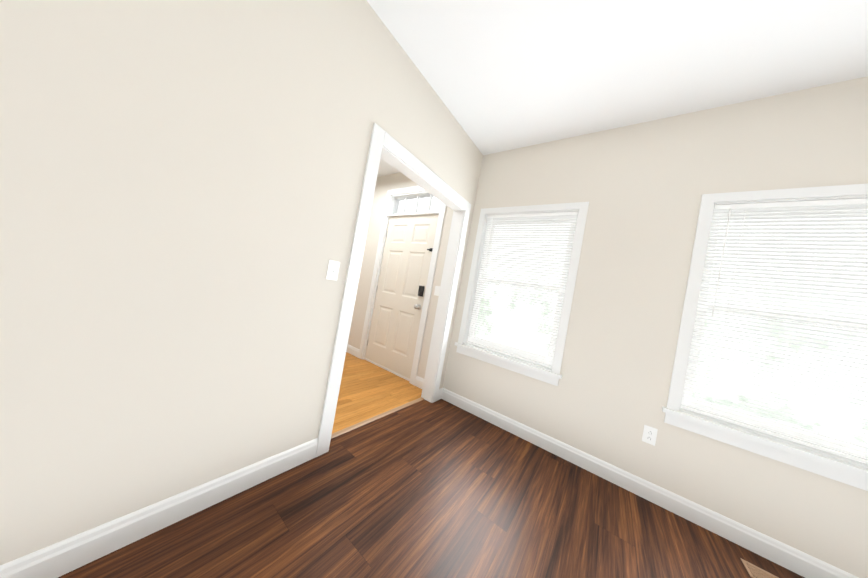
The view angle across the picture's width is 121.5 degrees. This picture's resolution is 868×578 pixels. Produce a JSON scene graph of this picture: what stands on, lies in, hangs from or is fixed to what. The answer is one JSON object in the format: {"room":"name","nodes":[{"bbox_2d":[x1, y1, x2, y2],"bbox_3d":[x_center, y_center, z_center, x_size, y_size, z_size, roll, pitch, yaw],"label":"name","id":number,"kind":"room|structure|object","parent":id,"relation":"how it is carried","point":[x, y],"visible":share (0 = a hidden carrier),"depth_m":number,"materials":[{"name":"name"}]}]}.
{"room":"empty living room","nodes":[
{"label":"empty living room","id":0,"kind":"room"},
{"bbox_2d":[0,0,482,564],"bbox_3d":[-1.863,-0.543,-0.234,0.120,2.740,7.355,10,0,36],"label":"wall","id":1,"kind":"structure","parent":0,"point":[180,186],"depth_m":0.93,"materials":[{"name":"paint"}]},
{"bbox_2d":[0,438,317,577],"bbox_3d":[-1.737,0.813,0.133,0.015,0.116,3.445,10,0,36],"label":"baseboard","id":2,"kind":"structure","parent":1,"relation":"attached to","point":[62,557],"depth_m":0.96,"materials":[{"name":"white wood"}]},
{"bbox_2d":[326,260,339,280],"bbox_3d":[-0.602,-0.111,1.456,0.017,0.115,0.070,10,0,36],"label":"light switch","id":3,"kind":"object","parent":1,"relation":"attached to","point":[332,270],"visible":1,"depth_m":1.46,"materials":[{"name":"white plastic"}]},
{"bbox_2d":[315,123,470,456],"bbox_3d":[-0.231,0.062,2.114,0.156,2.142,1.340,10,0,36],"label":"door frame","id":4,"kind":"structure","parent":1,"relation":"attached to","point":[384,145],"depth_m":1.76,"materials":[{"name":"white wood"}]},
{"bbox_2d":[58,352,804,577],"bbox_3d":[-1.313,0.981,-0.730,6.593,0.080,7.515,10,0,36],"label":"floor","id":5,"kind":"structure","parent":0,"point":[440,488],"depth_m":1.29,"materials":[{"name":"laminate"}]},
{"bbox_2d":[331,397,423,438],"bbox_3d":[-0.454,1.106,2.136,0.045,0.009,1.146,10,0,36],"label":"threshold","id":6,"kind":"object","parent":5,"relation":"on","point":[347,429],"depth_m":2.04,"materials":[{"name":"beige wood"}]},
{"bbox_2d":[741,559,778,577],"bbox_3d":[1.777,1.490,1.187,0.330,0.006,0.115,10,0,36],"label":"floor vent","id":7,"kind":"object","parent":5,"relation":"in","point":[754,571],"visible":1,"depth_m":1.26,"materials":[{"name":"beige"}]},
{"bbox_2d":[348,76,867,577],"bbox_3d":[1.059,-0.015,2.252,6.593,2.740,0.160,10,0,36],"label":"wall","id":8,"kind":"structure","parent":0,"point":[642,188],"depth_m":1.76,"materials":[{"name":"paint"}]},
{"bbox_2d":[346,344,358,356],"bbox_3d":[-1.411,0.896,3.792,0.790,0.116,0.015,10,0,36],"label":"baseboard","id":9,"kind":"structure","parent":8,"relation":"attached to","point":[352,350],"depth_m":3.64,"materials":[{"name":"white wood"}]},
{"bbox_2d":[365,214,438,378],"bbox_3d":[-0.477,0.032,3.254,0.902,2.069,0.120,10,0,36],"label":"front door","id":10,"kind":"structure","parent":8,"relation":"in","point":[400,295],"depth_m":3.24,"materials":[{"name":"beige paint"}]},
{"bbox_2d":[358,185,446,384],"bbox_3d":[-0.407,-0.141,3.308,1.100,2.498,0.179,10,0,36],"label":"door frame","id":11,"kind":"structure","parent":8,"relation":"attached to","point":[392,194],"depth_m":3.31,"materials":[{"name":"white wood"}]},
{"bbox_2d":[392,194,439,213],"bbox_3d":[-0.233,-1.143,3.314,0.906,0.264,0.040,10,0,36],"label":"transom window","id":12,"kind":"structure","parent":8,"relation":"in","point":[417,203],"depth_m":3.32,"materials":[{"name":"white glass"}]},
{"bbox_2d":[434,286,439,295],"bbox_3d":[0.034,0.020,2.872,0.070,0.115,0.017,10,0,36],"label":"light switch","id":13,"kind":"object","parent":8,"relation":"attached to","point":[437,290],"visible":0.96,"depth_m":2.87,"materials":[{"name":"white plastic"}]},
{"bbox_2d":[455,202,588,385],"bbox_3d":[0.811,-0.021,2.392,1.040,1.578,0.182,10,0,36],"label":"window","id":14,"kind":"structure","parent":8,"relation":"in","point":[542,367],"depth_m":2.33,"materials":[{"name":"white"}]},
{"bbox_2d":[437,388,858,577],"bbox_3d":[1.684,1.421,1.494,4.030,0.116,0.035,10,0,36],"label":"baseboard","id":15,"kind":"structure","parent":8,"relation":"attached to","point":[803,564],"depth_m":1.60,"materials":[{"name":"white wood"}]},
{"bbox_2d":[642,425,657,445],"bbox_3d":[1.503,1.019,1.693,0.070,0.115,0.009,10,0,36],"label":"outlet","id":16,"kind":"object","parent":8,"relation":"attached to","point":[649,436],"visible":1,"depth_m":1.69,"materials":[{"name":"white plastic"}]},
{"bbox_2d":[662,183,867,490],"bbox_3d":[2.136,0.204,1.413,1.040,1.578,0.182,10,0,36],"label":"window","id":17,"kind":"structure","parent":8,"relation":"in","point":[842,460],"depth_m":1.46,"materials":[{"name":"white"}]},
{"bbox_2d":[367,0,867,176],"bbox_3d":[-0.825,-1.807,-0.711,6.593,0.100,7.515,10,0,36],"label":"ceiling","id":18,"kind":"structure","parent":0,"point":[501,75],"depth_m":1.46,"materials":[{"name":"paint"}]},
{"label":"outside","id":19,"kind":"structure","parent":0,"visible":0},
{"bbox_2d":[397,197,867,445],"bbox_3d":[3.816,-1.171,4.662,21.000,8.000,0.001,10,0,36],"label":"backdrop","id":20,"kind":"structure","parent":19,"point":[412,202],"depth_m":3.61,"materials":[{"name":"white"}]}
]}

